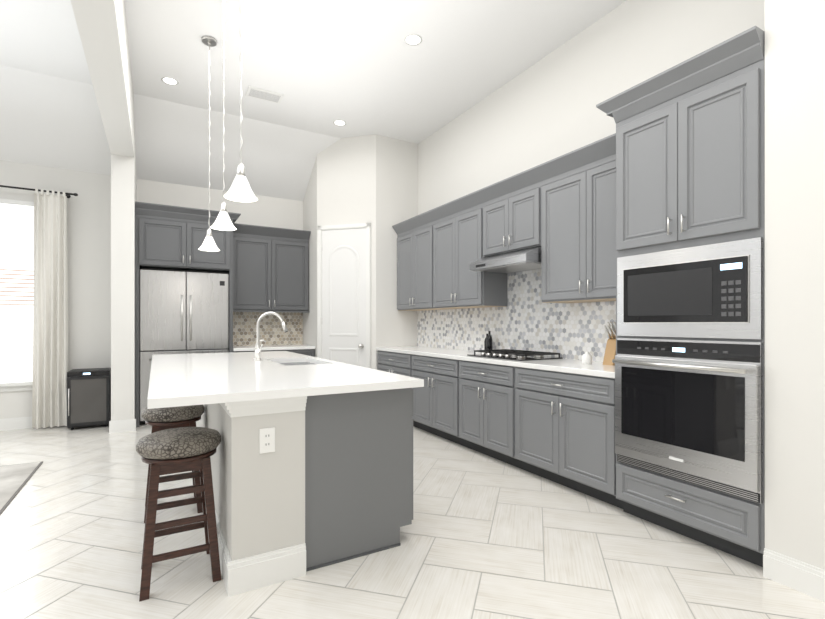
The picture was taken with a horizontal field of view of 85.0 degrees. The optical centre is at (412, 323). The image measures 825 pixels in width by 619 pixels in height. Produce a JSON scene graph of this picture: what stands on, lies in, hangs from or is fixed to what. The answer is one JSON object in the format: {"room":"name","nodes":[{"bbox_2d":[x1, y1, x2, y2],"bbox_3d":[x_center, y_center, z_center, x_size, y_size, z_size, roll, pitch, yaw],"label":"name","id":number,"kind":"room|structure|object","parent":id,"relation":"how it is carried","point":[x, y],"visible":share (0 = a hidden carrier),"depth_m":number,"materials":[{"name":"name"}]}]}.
{"room":"kitchen","nodes":[
{"label":"kitchen","id":0,"kind":"room"},
{"bbox_2d":[0,0,626,200],"bbox_3d":[-1.842,-2.273,1.413,8.600,0.794,9.480,0,0,-30],"label":"ceiling","id":1,"kind":"structure","parent":0,"point":[360,67],"depth_m":4.63,"materials":[{"name":"white paint"}]},
{"bbox_2d":[161,77,178,84],"bbox_3d":[-2.563,-2.567,4.755,0.164,0.006,0.164,0,0,-30],"label":"recessed light","id":2,"kind":"object","parent":1,"relation":"in","point":[169,80],"visible":1,"depth_m":4.75,"materials":[{"name":"white"}]},
{"bbox_2d":[198,36,219,251],"bbox_3d":[-1.840,-1.620,4.074,0.184,1.900,0.184,0,0,-30],"label":"pendant light","id":3,"kind":"object","parent":1,"relation":"hanging from","point":[208,244],"visible":1,"depth_m":4.07,"materials":[{"name":"white glass"}]},
{"bbox_2d":[210,0,236,230],"bbox_3d":[-1.411,-1.642,3.362,0.184,1.854,0.184,0,0,-30],"label":"pendant light","id":4,"kind":"object","parent":1,"relation":"hanging from","point":[223,222],"visible":1,"depth_m":3.36,"materials":[{"name":"white glass"}]},
{"bbox_2d":[224,0,257,201],"bbox_3d":[-0.973,-1.642,2.553,0.184,1.854,0.184,0,0,-30],"label":"pendant light","id":5,"kind":"object","parent":1,"relation":"hanging from","point":[239,190],"visible":1,"depth_m":2.55,"materials":[{"name":"white glass"}]},
{"bbox_2d":[245,86,283,103],"bbox_3d":[-1.656,-2.563,5.042,0.380,0.014,0.220,0,0,-30],"label":"ceiling vent","id":6,"kind":"object","parent":1,"relation":"in","point":[262,94],"visible":0.98,"depth_m":5.03,"materials":[{"name":"white metal"}]},
{"bbox_2d":[333,120,345,125],"bbox_3d":[-0.928,-2.567,5.745,0.164,0.006,0.164,0,0,-30],"label":"recessed light","id":7,"kind":"object","parent":1,"relation":"in","point":[339,122],"visible":1,"depth_m":5.73,"materials":[{"name":"white"}]},
{"bbox_2d":[404,34,421,45],"bbox_3d":[0.006,-2.567,4.067,0.164,0.006,0.164,0,0,-30],"label":"recessed light","id":8,"kind":"object","parent":1,"relation":"in","point":[413,39],"visible":1,"depth_m":4.06,"materials":[{"name":"white"}]},
{"bbox_2d":[0,422,824,618],"bbox_3d":[-1.802,1.270,1.495,9.537,0.080,10.598,0,0,-30],"label":"floor","id":9,"kind":"structure","parent":0,"point":[483,536],"depth_m":2.34,"materials":[{"name":"tile"}]},
{"bbox_2d":[0,461,42,514],"bbox_3d":[-3.799,1.224,2.150,2.730,0.012,2.700,0,0,-30],"label":"rug","id":10,"kind":"object","parent":9,"relation":"on","point":[14,479],"visible":1,"depth_m":3.55,"materials":[{"name":"grey carpet"}]},
{"bbox_2d":[67,368,110,429],"bbox_3d":[-3.870,0.890,5.412,0.410,0.680,0.418,0,0,-30],"label":"wine cooler","id":11,"kind":"object","parent":9,"relation":"on","point":[88,396],"visible":0.81,"depth_m":5.26,"materials":[{"name":"black"}]},
{"bbox_2d":[141,405,204,522],"bbox_3d":[-1.593,0.879,3.005,0.374,0.701,0.374,0,0,-30],"label":"stool","id":12,"kind":"object","parent":9,"relation":"on","point":[158,419],"visible":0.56,"depth_m":2.87,"materials":[{"name":"brown wood"}]},
{"bbox_2d":[136,427,220,601],"bbox_3d":[-1.147,0.879,2.224,0.374,0.701,0.374,0,0,-30],"label":"stool","id":13,"kind":"object","parent":9,"relation":"on","point":[173,450],"visible":1,"depth_m":2.12,"materials":[{"name":"brown wood"}]},
{"bbox_2d":[140,268,228,422],"bbox_3d":[-2.963,0.278,5.865,1.000,1.905,0.588,0,0,-30],"label":"refrigerator","id":14,"kind":"object","parent":9,"relation":"on","point":[184,312],"visible":0.65,"depth_m":5.62,"materials":[{"name":"grey metal"}]},
{"bbox_2d":[135,201,240,427],"bbox_3d":[-2.906,-0.102,5.850,1.171,2.665,0.672,0,0,-30],"label":"tall cabinet","id":15,"kind":"object","parent":9,"relation":"on","point":[168,237],"visible":0.92,"depth_m":5.54,"materials":[{"name":"grey wood"}]},
{"bbox_2d":[233,349,314,356],"bbox_3d":[-1.999,0.792,6.372,1.087,0.875,0.663,0,0,-30],"label":"base cabinet","id":16,"kind":"object","parent":9,"relation":"on","point":[309,352],"depth_m":6.29,"materials":[{"name":"grey"}]},
{"bbox_2d":[233,344,314,350],"bbox_3d":[-2.005,0.335,6.383,1.087,0.040,0.638,0,0,-30],"label":"countertop","id":17,"kind":"structure","parent":16,"relation":"on","point":[269,347],"depth_m":6.21,"materials":[{"name":"white stone"}]},
{"bbox_2d":[147,351,423,596],"bbox_3d":[-1.278,0.770,3.530,1.338,0.920,3.100,0,0,-30],"label":"kitchen island","id":18,"kind":"object","parent":9,"relation":"on","point":[328,481],"visible":0.94,"depth_m":2.30,"materials":[{"name":"white paint"}]},
{"bbox_2d":[259,427,274,453],"bbox_3d":[-0.685,0.550,2.124,0.072,0.116,0.008,0,0,-30],"label":"electrical outlet","id":19,"kind":"object","parent":18,"relation":"attached to","point":[266,440],"visible":1,"depth_m":2.12,"materials":[{"name":"white plastic"}]},
{"bbox_2d":[147,351,423,408],"bbox_3d":[-1.282,0.426,3.529,1.330,0.232,3.100,0,0,-30],"label":"island countertop","id":20,"kind":"structure","parent":18,"relation":"on","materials":[{"name":"white stone"}]},
{"bbox_2d":[254,312,287,360],"bbox_3d":[-1.202,0.102,3.856,0.283,0.416,0.110,0,0,-30],"label":"faucet","id":21,"kind":"object","parent":20,"relation":"on","point":[258,350],"visible":1,"depth_m":3.82,"materials":[{"name":"silver metal"}]},
{"bbox_2d":[377,350,408,375],"bbox_3d":[0.027,0.792,5.849,0.648,0.876,0.940,0,0,-30],"label":"base cabinet","id":22,"kind":"object","parent":9,"relation":"on","point":[392,362],"depth_m":5.66,"materials":[{"name":"grey wood"}]},
{"bbox_2d":[409,354,456,442],"bbox_3d":[0.495,0.792,5.028,0.648,0.876,0.950,0,0,-30],"label":"base cabinet","id":23,"kind":"object","parent":9,"relation":"on","point":[435,403],"depth_m":4.82,"materials":[{"name":"grey wood"}]},
{"bbox_2d":[457,360,512,464],"bbox_3d":[0.929,0.792,4.268,0.648,0.876,0.800,0,0,-30],"label":"base cabinet","id":24,"kind":"object","parent":9,"relation":"on","point":[484,390],"depth_m":4.08,"materials":[{"name":"grey wood"}]},
{"bbox_2d":[513,366,622,508],"bbox_3d":[1.366,0.792,3.501,0.648,0.876,0.966,0,0,-30],"label":"base cabinet","id":25,"kind":"object","parent":9,"relation":"on","point":[557,427],"depth_m":3.29,"materials":[{"name":"grey wood"}]},
{"bbox_2d":[376,346,614,377],"bbox_3d":[0.698,0.335,4.668,0.654,0.040,3.655,0,0,-30],"label":"countertop","id":26,"kind":"structure","parent":25,"relation":"on","point":[594,368],"depth_m":3.80,"materials":[{"name":"white stone"}]},
{"bbox_2d":[484,331,492,349],"bbox_3d":[0.823,0.195,4.884,0.064,0.240,0.145,0,0,-8],"label":"oil bottles","id":27,"kind":"object","parent":26,"relation":"on","point":[488,342],"visible":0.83,"depth_m":4.83,"materials":[{"name":"black glass"}]},
{"bbox_2d":[467,349,562,360],"bbox_3d":[0.954,0.288,4.282,0.510,0.054,0.760,0,0,-30],"label":"cooktop","id":28,"kind":"object","parent":26,"relation":"in","point":[516,355],"visible":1,"depth_m":4.12,"materials":[{"name":"black metal"}]},
{"bbox_2d":[582,352,592,363],"bbox_3d":[1.375,0.266,3.544,0.079,0.098,0.080,0,0,-30],"label":"jar","id":29,"kind":"object","parent":26,"relation":"on","point":[587,357],"visible":1,"depth_m":3.51,"materials":[{"name":"white ceramic"}]},
{"bbox_2d":[603,322,615,365],"bbox_3d":[1.552,0.149,3.484,0.131,0.332,0.090,0,0,-30],"label":"knife block","id":30,"kind":"object","parent":26,"relation":"on","point":[610,353],"visible":0.69,"depth_m":3.47,"materials":[{"name":"brown wood"}]},
{"bbox_2d":[596,26,764,566],"bbox_3d":[1.737,-0.102,2.733,0.766,2.665,0.903,0,0,-30],"label":"tall cabinet","id":31,"kind":"object","parent":9,"relation":"on","point":[689,360],"visible":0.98,"depth_m":2.46,"materials":[{"name":"grey wood"}]},
{"bbox_2d":[0,0,824,569],"bbox_3d":[-1.902,-0.745,1.367,8.750,3.950,9.760,0,0,-30],"label":"wall","id":32,"kind":"structure","parent":0,"point":[542,110],"depth_m":4.04,"materials":[{"name":"white paint"}]},
{"bbox_2d":[0,417,31,430],"bbox_3d":[-5.844,1.163,4.555,4.760,0.135,0.016,0,0,-30],"label":"baseboard","id":33,"kind":"structure","parent":32,"relation":"attached to","point":[21,422],"depth_m":5.25,"materials":[{"name":"white wood"}]},
{"bbox_2d":[0,199,33,391],"bbox_3d":[-5.083,-0.330,4.956,1.720,2.220,0.070,0,0,-30],"label":"window","id":34,"kind":"structure","parent":32,"relation":"in","point":[16,283],"depth_m":5.25,"materials":[{"name":"white glass"}]},
{"bbox_2d":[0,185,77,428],"bbox_3d":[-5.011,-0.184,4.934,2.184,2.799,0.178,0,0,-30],"label":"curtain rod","id":35,"kind":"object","parent":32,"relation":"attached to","point":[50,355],"visible":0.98,"depth_m":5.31,"materials":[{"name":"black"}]},
{"bbox_2d":[32,188,68,428],"bbox_3d":[-4.268,-0.180,5.308,0.336,2.791,0.092,0,0,-30],"label":"curtain","id":36,"kind":"object","parent":35,"relation":"hanging from","point":[50,317],"depth_m":5.31,"materials":[{"name":"white fabric"}]},
{"bbox_2d":[109,420,116,432],"bbox_3d":[-3.586,1.163,5.382,0.016,0.135,0.736,0,0,-30],"label":"baseboard","id":37,"kind":"structure","parent":32,"relation":"attached to","point":[112,424],"depth_m":5.07,"materials":[{"name":"white wood"}]},
{"bbox_2d":[233,312,302,345],"bbox_3d":[-2.161,0.062,6.656,1.087,0.505,0.009,0,0,-30],"label":"backsplash","id":38,"kind":"structure","parent":32,"relation":"attached to","point":[272,332],"depth_m":6.66,"materials":[{"name":"beige tile"}]},
{"bbox_2d":[233,223,310,312],"bbox_3d":[-2.061,-0.761,6.480,1.087,1.187,0.415,0,0,-30],"label":"upper cabinet","id":39,"kind":"object","parent":32,"relation":"attached to","point":[270,269],"visible":0.81,"depth_m":6.34,"materials":[{"name":"grey wood"}]},
{"bbox_2d":[317,223,370,367],"bbox_3d":[-0.948,-0.071,6.208,0.570,2.602,0.570,0,0,-30],"label":"pantry door","id":40,"kind":"structure","parent":32,"relation":"in","point":[343,293],"depth_m":6.20,"materials":[{"name":"white wood"}]},
{"bbox_2d":[392,133,615,310],"bbox_3d":[0.803,-0.770,4.729,0.411,1.169,3.655,0,0,-30],"label":"upper cabinet","id":41,"kind":"object","parent":32,"relation":"attached to","point":[560,211],"visible":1,"depth_m":4.06,"materials":[{"name":"grey wood"}]},
{"bbox_2d":[470,246,540,272],"bbox_3d":[0.986,-0.607,4.300,0.494,0.152,0.794,0,0,-30],"label":"range hood","id":42,"kind":"object","parent":41,"relation":"attached to","point":[521,260],"visible":0.85,"depth_m":4.16,"materials":[{"name":"silver metal"}]},
{"bbox_2d":[417,269,615,361],"bbox_3d":[0.978,-0.110,4.828,0.009,0.850,3.655,0,0,-30],"label":"backsplash","id":43,"kind":"structure","parent":32,"relation":"attached to","point":[526,319],"depth_m":4.52,"materials":[{"name":"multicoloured tile"}]},
{"bbox_2d":[763,548,824,601],"bbox_3d":[2.621,1.163,0.607,0.016,0.135,3.658,0,0,-30],"label":"baseboard","id":44,"kind":"structure","parent":32,"relation":"attached to","point":[800,576],"depth_m":2.08,"materials":[{"name":"white wood"}]}
]}

